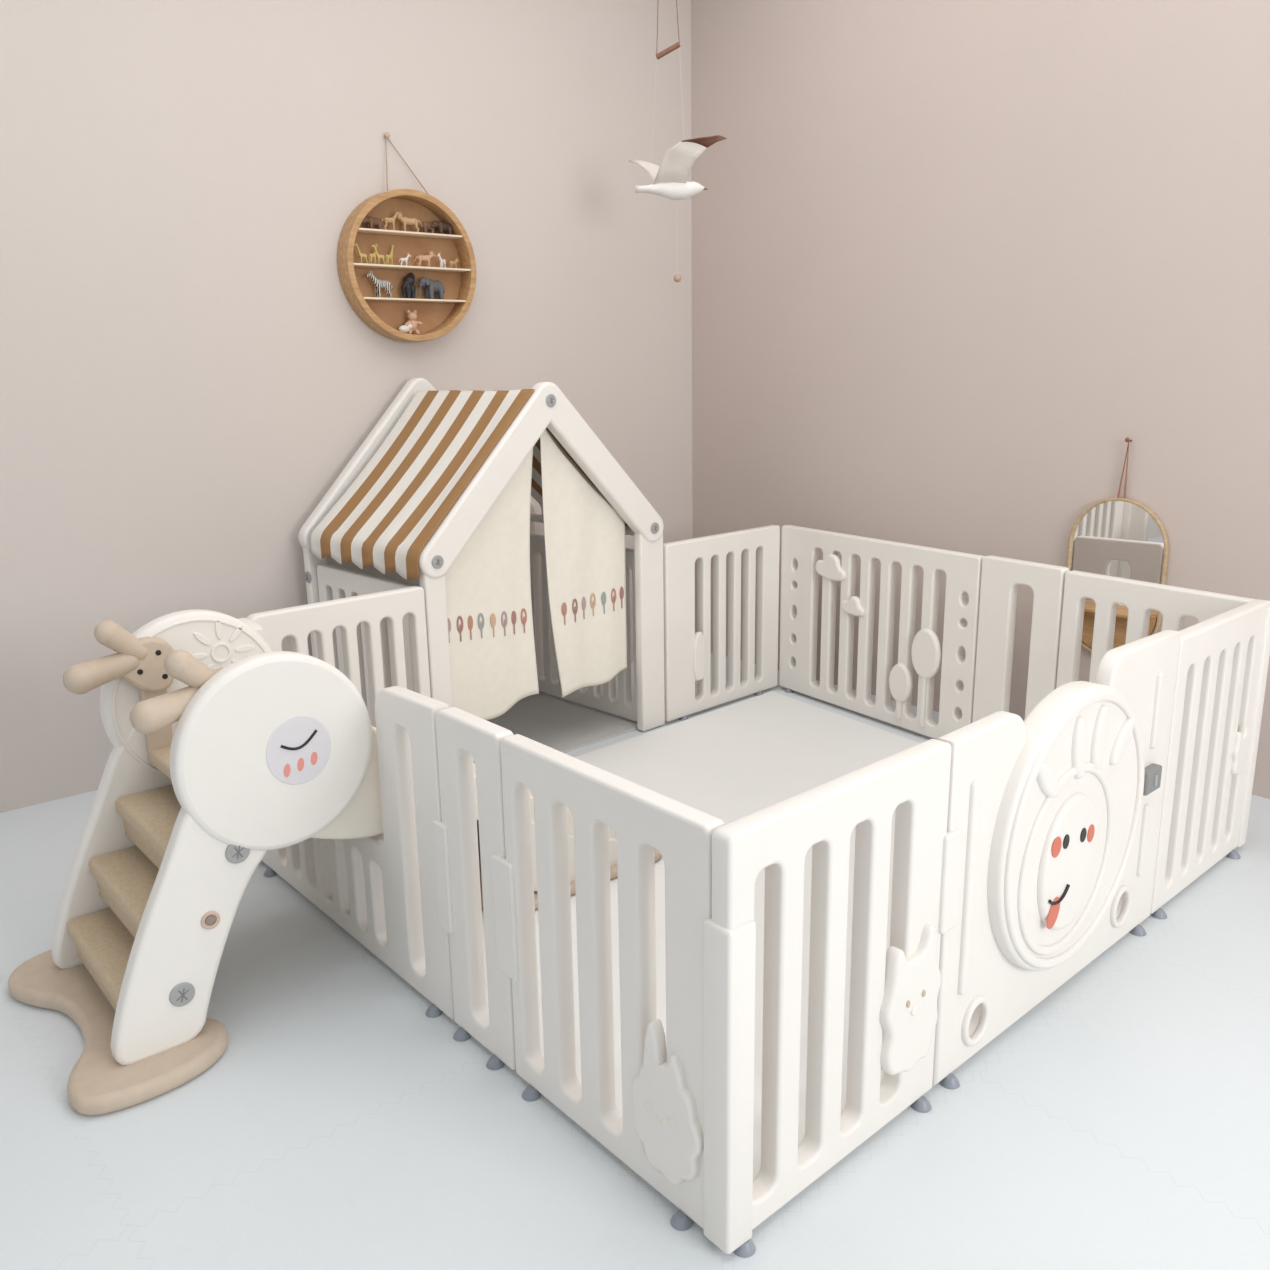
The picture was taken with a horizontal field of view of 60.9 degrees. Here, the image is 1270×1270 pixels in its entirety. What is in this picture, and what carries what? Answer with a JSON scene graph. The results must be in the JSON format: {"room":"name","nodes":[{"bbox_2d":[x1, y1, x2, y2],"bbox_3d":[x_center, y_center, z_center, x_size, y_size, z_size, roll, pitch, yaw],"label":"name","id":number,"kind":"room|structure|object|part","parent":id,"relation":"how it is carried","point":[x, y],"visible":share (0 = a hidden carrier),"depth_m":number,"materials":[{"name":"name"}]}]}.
{"room":"children's playroom","nodes":[
{"label":"children's playroom","id":0,"kind":"room"},
{"bbox_2d":[0,0,692,812],"bbox_3d":[-1.914,-0.827,2.665,5.746,2.750,0.100,-12,18,-39],"label":"wall","id":1,"kind":"structure","parent":0,"point":[188,369],"depth_m":3.24,"materials":[{"name":"paint"}]},
{"bbox_2d":[337,132,475,341],"bbox_3d":[-0.732,-1.273,3.475,0.464,0.636,0.076,-12,18,-39],"label":"round wall shelf","id":2,"kind":"object","parent":1,"relation":"attached to","point":[384,315],"visible":0.98,"depth_m":3.50,"materials":[{"name":"brown wood"}]},
{"bbox_2d":[354,209,458,334],"bbox_3d":[-0.728,-1.174,3.499,0.384,0.391,0.045,-13,18,-39],"label":"figurines","id":3,"kind":"object","parent":2,"relation":"in","point":[408,288],"visible":0.97,"depth_m":3.49},
{"bbox_3d":[-0.726,-1.488,3.458,0.174,0.196,0.028,-12,18,-39],"label":"hanging cord","id":4,"kind":"part","parent":2,"relation":"part of","materials":[{"name":"fabric"}]},
{"bbox_2d":[0,652,1269,1269],"bbox_3d":[0.003,1.060,0.837,5.746,0.100,5.946,-12,18,-39],"label":"floor","id":5,"kind":"structure","parent":0,"point":[1122,1121],"depth_m":1.71,"materials":[{"name":"plastic"}]},
{"bbox_2d":[8,609,661,1115],"bbox_3d":[-0.576,0.280,2.311,1.374,0.726,0.617,-12,18,-39],"label":"slide","id":6,"kind":"object","parent":5,"relation":"on","point":[229,749],"visible":0.87,"depth_m":1.94,"materials":[{"name":"white plastic"}]},
{"bbox_3d":[-0.967,0.060,2.137,0.110,0.112,0.028,-12,18,-39],"label":"antler plate","id":7,"kind":"part","parent":6,"relation":"part of","materials":[{"name":"beige plastic"}]},
{"bbox_3d":[-0.731,0.114,1.903,0.110,0.112,0.028,-12,18,-39],"label":"antler plate","id":8,"kind":"part","parent":6,"relation":"part of","materials":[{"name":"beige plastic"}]},
{"bbox_2d":[473,693,637,762],"bbox_3d":[-0.469,0.330,3.603,0.777,0.010,0.610,-14,19,-42],"label":"floor mat","id":9,"kind":"object","parent":5,"relation":"on","point":[562,726],"visible":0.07,"depth_m":3.68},
{"bbox_2d":[298,378,664,730],"bbox_3d":[-0.477,-0.231,3.462,0.930,1.158,0.711,-14,19,-42],"label":"playhouse","id":10,"kind":"object","parent":9,"relation":"on","point":[439,491],"visible":0.94,"depth_m":3.25,"materials":[{"name":"white plastic"}]},
{"bbox_3d":[-1.005,0.019,3.476,0.066,0.683,0.034,-14,19,-42],"label":"post","id":11,"kind":"part","parent":10,"relation":"part of","materials":[{"name":"white plastic"}]},
{"bbox_3d":[-0.772,0.111,3.254,0.034,0.588,0.610,-14,19,-42],"label":"panel","id":12,"kind":"part","parent":10,"relation":"part of","materials":[{"name":"white plastic"}]},
{"bbox_3d":[-0.712,-0.591,3.621,0.920,0.527,0.046,-14,19,-42],"label":"frame","id":13,"kind":"part","parent":10,"relation":"part of","materials":[{"name":"white plastic"}]},
{"bbox_3d":[-0.547,0.126,3.012,0.066,0.683,0.034,-14,19,-42],"label":"post","id":14,"kind":"part","parent":10,"relation":"part of","materials":[{"name":"white plastic"}]},
{"bbox_2d":[448,618,450,632],"bbox_3d":[-0.525,-0.026,3.037,0.019,0.043,0.002,-14,19,-42],"label":"print","id":15,"kind":"object","parent":10,"relation":"attached to","point":[449,623],"depth_m":3.04},
{"bbox_2d":[457,616,462,632],"bbox_3d":[-0.496,-0.030,3.063,0.022,0.050,0.002,-14,19,-42],"label":"print","id":16,"kind":"object","parent":10,"relation":"attached to","point":[459,617],"depth_m":3.06},
{"bbox_2d":[468,616,472,629],"bbox_3d":[-0.471,-0.035,3.094,0.019,0.043,0.002,-14,19,-42],"label":"print","id":17,"kind":"object","parent":10,"relation":"attached to","point":[470,620],"depth_m":3.09},
{"bbox_2d":[478,613,483,629],"bbox_3d":[-0.445,-0.039,3.122,0.022,0.050,0.002,-14,19,-42],"label":"print","id":18,"kind":"object","parent":10,"relation":"attached to","point":[480,614],"depth_m":3.12},
{"bbox_2d":[445,448,538,719],"bbox_3d":[-0.418,-0.161,3.119,0.358,0.873,0.013,-14,19,-42],"label":"curtain","id":19,"kind":"object","parent":10,"relation":"hanging from","point":[493,666],"depth_m":3.14,"materials":[{"name":"fabric"}]},
{"bbox_2d":[491,613,495,626],"bbox_3d":[-0.412,-0.042,3.145,0.019,0.043,0.002,-14,19,-42],"label":"print","id":20,"kind":"object","parent":10,"relation":"attached to","point":[493,618],"depth_m":3.14},
{"bbox_2d":[501,611,507,626],"bbox_3d":[-0.383,-0.046,3.170,0.022,0.050,0.002,-14,19,-42],"label":"print","id":21,"kind":"object","parent":10,"relation":"attached to","point":[503,612],"depth_m":3.17},
{"bbox_2d":[511,611,515,624],"bbox_3d":[-0.359,-0.051,3.201,0.019,0.043,0.002,-14,19,-42],"label":"print","id":22,"kind":"object","parent":10,"relation":"attached to","point":[513,615],"depth_m":3.20},
{"bbox_2d":[521,608,526,624],"bbox_3d":[-0.332,-0.055,3.229,0.022,0.050,0.002,-14,19,-42],"label":"print","id":23,"kind":"object","parent":10,"relation":"attached to","point":[523,609],"depth_m":3.23},
{"bbox_3d":[-0.408,-0.127,4.030,0.105,0.683,0.034,-14,19,-42],"label":"post","id":24,"kind":"part","parent":10,"relation":"part of","materials":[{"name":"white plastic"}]},
{"bbox_3d":[-0.254,-0.477,3.159,0.920,0.511,0.046,-14,19,-42],"label":"frame","id":25,"kind":"part","parent":10,"relation":"part of","materials":[{"name":"white plastic"}]},
{"bbox_2d":[562,602,566,614],"bbox_3d":[-0.217,-0.080,3.329,0.019,0.043,0.002,-14,19,-42],"label":"print","id":26,"kind":"object","parent":10,"relation":"attached to","point":[564,606],"depth_m":3.33},
{"bbox_2d":[572,599,577,613],"bbox_3d":[-0.186,-0.088,3.355,0.022,0.050,0.002,-14,19,-42],"label":"print","id":27,"kind":"object","parent":10,"relation":"attached to","point":[574,600],"depth_m":3.35},
{"bbox_3d":[-0.181,-0.381,3.723,0.028,0.027,0.620,-14,19,-42],"label":"roof rail","id":28,"kind":"part","parent":10,"relation":"part of","materials":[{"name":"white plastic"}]},
{"bbox_2d":[581,597,585,609],"bbox_3d":[-0.161,-0.099,3.386,0.019,0.043,0.002,-14,19,-42],"label":"print","id":29,"kind":"object","parent":10,"relation":"attached to","point":[583,603],"depth_m":3.38},
{"bbox_3d":[-0.176,-0.035,3.808,0.034,0.588,0.610,-14,19,-42],"label":"panel","id":30,"kind":"part","parent":10,"relation":"part of","materials":[{"name":"white plastic"}]},
{"bbox_2d":[540,429,626,697],"bbox_3d":[-0.150,-0.247,3.363,0.336,0.870,0.012,-14,19,-42],"label":"curtain","id":31,"kind":"object","parent":10,"relation":"hanging from","point":[584,534],"depth_m":3.37,"materials":[{"name":"fabric"}]},
{"bbox_2d":[590,593,595,607],"bbox_3d":[-0.132,-0.108,3.414,0.022,0.050,0.002,-14,19,-42],"label":"print","id":32,"kind":"object","parent":10,"relation":"attached to","point":[592,594],"depth_m":3.41},
{"bbox_2d":[602,592,605,604],"bbox_3d":[-0.099,-0.116,3.437,0.019,0.043,0.002,-14,19,-42],"label":"print","id":33,"kind":"object","parent":10,"relation":"attached to","point":[603,594],"depth_m":3.43},
{"bbox_2d":[611,588,615,602],"bbox_3d":[-0.068,-0.125,3.463,0.022,0.050,0.002,-14,19,-42],"label":"print","id":34,"kind":"object","parent":10,"relation":"attached to","point":[613,589],"depth_m":3.46},
{"bbox_2d":[619,587,623,599],"bbox_3d":[-0.043,-0.135,3.494,0.019,0.043,0.002,-14,19,-42],"label":"print","id":35,"kind":"object","parent":10,"relation":"attached to","point":[621,589],"depth_m":3.49},
{"bbox_3d":[0.049,-0.020,3.567,0.105,0.683,0.034,-14,19,-42],"label":"post","id":36,"kind":"part","parent":10,"relation":"part of","materials":[{"name":"white plastic"}]},
{"bbox_2d":[482,691,919,1179],"bbox_3d":[0.321,0.520,2.776,1.930,0.012,1.688,-12,18,-39],"label":"play mat","id":37,"kind":"object","parent":5,"relation":"on","point":[733,762],"visible":0.14,"depth_m":3.19,"materials":[{"name":"white plastic"}]},
{"bbox_2d":[238,525,1269,1257],"bbox_3d":[0.329,0.208,2.704,2.105,0.650,1.824,-12,18,-39],"label":"playpen","id":38,"kind":"object","parent":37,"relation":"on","point":[1026,850],"visible":0.94,"depth_m":1.82,"materials":[{"name":"white plastic"}]},
{"bbox_2d":[263,868,276,876],"bbox_3d":[-0.886,0.575,2.626,0.033,0.014,0.033,-12,18,-39],"label":"cup","id":39,"kind":"object","parent":38,"relation":"on","point":[270,872],"depth_m":2.62,"materials":[{"name":"grey rubber"}]},
{"bbox_3d":[-0.751,0.206,2.823,0.495,0.608,0.035,-14,19,-42],"label":"panel","id":40,"kind":"part","parent":38,"relation":"part of","materials":[{"name":"white plastic"}]},
{"bbox_2d":[425,1004,442,1017],"bbox_3d":[-0.381,0.709,2.047,0.033,0.014,0.033,-12,18,-39],"label":"cup","id":41,"kind":"object","parent":38,"relation":"on","point":[434,1010],"depth_m":2.04,"materials":[{"name":"grey rubber"}]},
{"bbox_2d":[453,1027,470,1041],"bbox_3d":[-0.316,0.726,1.973,0.033,0.014,0.033,-12,18,-39],"label":"cup","id":42,"kind":"object","parent":38,"relation":"on","point":[461,1034],"depth_m":1.96,"materials":[{"name":"grey rubber"}]},
{"bbox_3d":[-0.264,0.435,1.863,0.035,0.608,0.197,-12,18,-39],"label":"panel narrow","id":43,"kind":"part","parent":38,"relation":"part of","materials":[{"name":"white plastic"}]},
{"bbox_2d":[486,1055,504,1069],"bbox_3d":[-0.245,0.745,1.891,0.033,0.014,0.033,-12,18,-39],"label":"cup","id":44,"kind":"object","parent":38,"relation":"on","point":[495,1062],"depth_m":1.88,"materials":[{"name":"grey rubber"}]},
{"bbox_2d":[522,1085,540,1100],"bbox_3d":[-0.173,0.764,1.810,0.033,0.014,0.033,-12,18,-39],"label":"cup","id":45,"kind":"object","parent":38,"relation":"on","point":[531,1092],"depth_m":1.80,"materials":[{"name":"grey rubber"}]},
{"bbox_3d":[-0.043,0.493,1.611,0.035,0.608,0.474,-12,18,-39],"label":"panel","id":46,"kind":"part","parent":38,"relation":"part of","materials":[{"name":"white plastic"}]},
{"bbox_2d":[670,1210,692,1230],"bbox_3d":[0.067,0.828,1.535,0.033,0.014,0.033,-12,18,-39],"label":"cup","id":47,"kind":"object","parent":38,"relation":"on","point":[682,1220],"depth_m":1.53,"materials":[{"name":"grey rubber"}]},
{"bbox_3d":[0.308,-0.054,3.808,0.591,0.608,0.035,-14,19,-42],"label":"panel","id":48,"kind":"part","parent":38,"relation":"part of","materials":[{"name":"white plastic"}]},
{"bbox_3d":[0.124,0.598,1.436,0.051,0.483,0.051,-12,18,-39],"label":"corner post","id":49,"kind":"part","parent":38,"relation":"part of","materials":[{"name":"white plastic"}]},
{"bbox_2d":[733,1239,755,1257],"bbox_3d":[0.150,0.838,1.488,0.033,0.014,0.033,-12,18,-39],"label":"cup","id":50,"kind":"object","parent":38,"relation":"on","point":[744,1248],"depth_m":1.48,"materials":[{"name":"grey rubber"}]},
{"bbox_3d":[0.294,0.498,1.570,0.498,0.608,0.035,-13,18,-41],"label":"panel","id":51,"kind":"part","parent":38,"relation":"part of","materials":[{"name":"white plastic"}]},
{"bbox_3d":[0.797,-0.022,3.647,0.035,0.608,0.885,-10,16,-33],"label":"panel","id":52,"kind":"part","parent":38,"relation":"part of","materials":[{"name":"white plastic"}]},
{"bbox_2d":[911,1096,931,1112],"bbox_3d":[0.468,0.764,1.767,0.033,0.014,0.033,-12,18,-39],"label":"cup","id":53,"kind":"object","parent":38,"relation":"on","point":[921,1104],"depth_m":1.76,"materials":[{"name":"grey rubber"}]},
{"bbox_2d":[940,1073,959,1088],"bbox_3d":[0.531,0.750,1.822,0.033,0.014,0.033,-12,18,-39],"label":"cup","id":54,"kind":"object","parent":38,"relation":"on","point":[947,1080],"depth_m":1.81,"materials":[{"name":"grey rubber"}]},
{"bbox_3d":[1.123,0.087,3.174,0.035,0.613,0.275,-10,16,-33],"label":"panel","id":55,"kind":"part","parent":38,"relation":"part of","materials":[{"name":"white plastic"}]},
{"bbox_3d":[0.791,0.367,2.003,0.834,0.638,0.035,-13,18,-41],"label":"gate panel","id":56,"kind":"part","parent":38,"relation":"part of","materials":[{"name":"white plastic"}]},
{"bbox_2d":[1130,925,1145,935],"bbox_3d":[1.068,0.625,2.293,0.033,0.014,0.033,-12,18,-39],"label":"cup","id":57,"kind":"object","parent":38,"relation":"on","point":[1137,930],"depth_m":2.28,"materials":[{"name":"grey rubber"}]},
{"bbox_3d":[1.347,0.165,2.851,0.035,0.608,0.516,-10,16,-33],"label":"panel","id":58,"kind":"part","parent":38,"relation":"part of","materials":[{"name":"white plastic"}]},
{"bbox_2d":[1151,908,1166,918],"bbox_3d":[1.146,0.607,2.362,0.033,0.014,0.033,-12,18,-39],"label":"cup","id":59,"kind":"object","parent":38,"relation":"on","point":[1158,913],"depth_m":2.35,"materials":[{"name":"grey rubber"}]},
{"bbox_3d":[1.294,0.260,2.447,0.517,0.618,0.035,-13,18,-41],"label":"panel","id":60,"kind":"part","parent":38,"relation":"part of","materials":[{"name":"white plastic"}]},
{"bbox_2d":[1226,850,1240,858],"bbox_3d":[1.460,0.533,2.638,0.033,0.014,0.033,-12,18,-39],"label":"cup","id":61,"kind":"object","parent":38,"relation":"on","point":[1233,854],"depth_m":2.63,"materials":[{"name":"grey rubber"}]},
{"bbox_3d":[1.480,0.225,2.611,0.042,0.603,0.046,-12,18,-39],"label":"corner post","id":62,"kind":"part","parent":38,"relation":"part of","materials":[{"name":"white plastic"}]},
{"bbox_2d":[691,0,1269,798],"bbox_3d":[2.162,-0.785,2.228,0.100,2.750,5.846,-12,18,-39],"label":"wall","id":63,"kind":"structure","parent":0,"point":[949,257],"depth_m":3.37,"materials":[{"name":"paint"}]},
{"bbox_2d":[1066,437,1168,652],"bbox_3d":[1.398,-0.246,3.163,0.071,0.655,0.296,-12,18,-39],"label":"wall mirror","id":64,"kind":"object","parent":63,"relation":"attached to","point":[1115,537],"visible":0.58,"depth_m":3.17,"materials":[{"name":"brown wood"}]},
{"bbox_3d":[1.422,-0.166,3.203,0.008,0.467,0.282,-12,18,-39],"label":"glass","id":65,"kind":"part","parent":64,"relation":"part of","materials":[{"name":"white mirror"}]},
{"bbox_2d":[1084,604,1151,618],"bbox_3d":[1.401,-0.071,3.206,0.070,0.010,0.240,-12,18,-39],"label":"shelf","id":66,"kind":"object","parent":64,"relation":"attached to","point":[1122,611],"depth_m":3.20,"materials":[{"name":"brown wood"}]},
{"bbox_3d":[1.411,-0.477,3.122,0.008,0.168,0.026,-12,18,-39],"label":"cord","id":67,"kind":"part","parent":64,"relation":"part of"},
{"bbox_3d":[-0.042,-1.707,0.155,5.746,0.100,5.946,-12,18,-39],"label":"ceiling","id":68,"kind":"structure","parent":0,"visible":0},
{"bbox_2d":[629,0,726,281],"bbox_3d":[0.126,-1.790,3.398,0.383,1.295,0.145,6,16,27],"label":"mobile","id":69,"kind":"object","parent":68,"relation":"hanging from","point":[669,179],"visible":1,"depth_m":3.46,"materials":[{"name":"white wood"}]},
{"bbox_3d":[0.076,-2.129,3.352,0.026,0.613,0.003,-1,14,0],"label":"trapeze cord","id":70,"kind":"part","parent":69,"relation":"part of","materials":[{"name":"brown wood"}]},
{"bbox_3d":[0.117,-2.147,3.347,0.038,0.577,0.003,-1,14,0],"label":"trapeze cord","id":71,"kind":"part","parent":69,"relation":"part of","materials":[{"name":"brown wood"}]}
]}

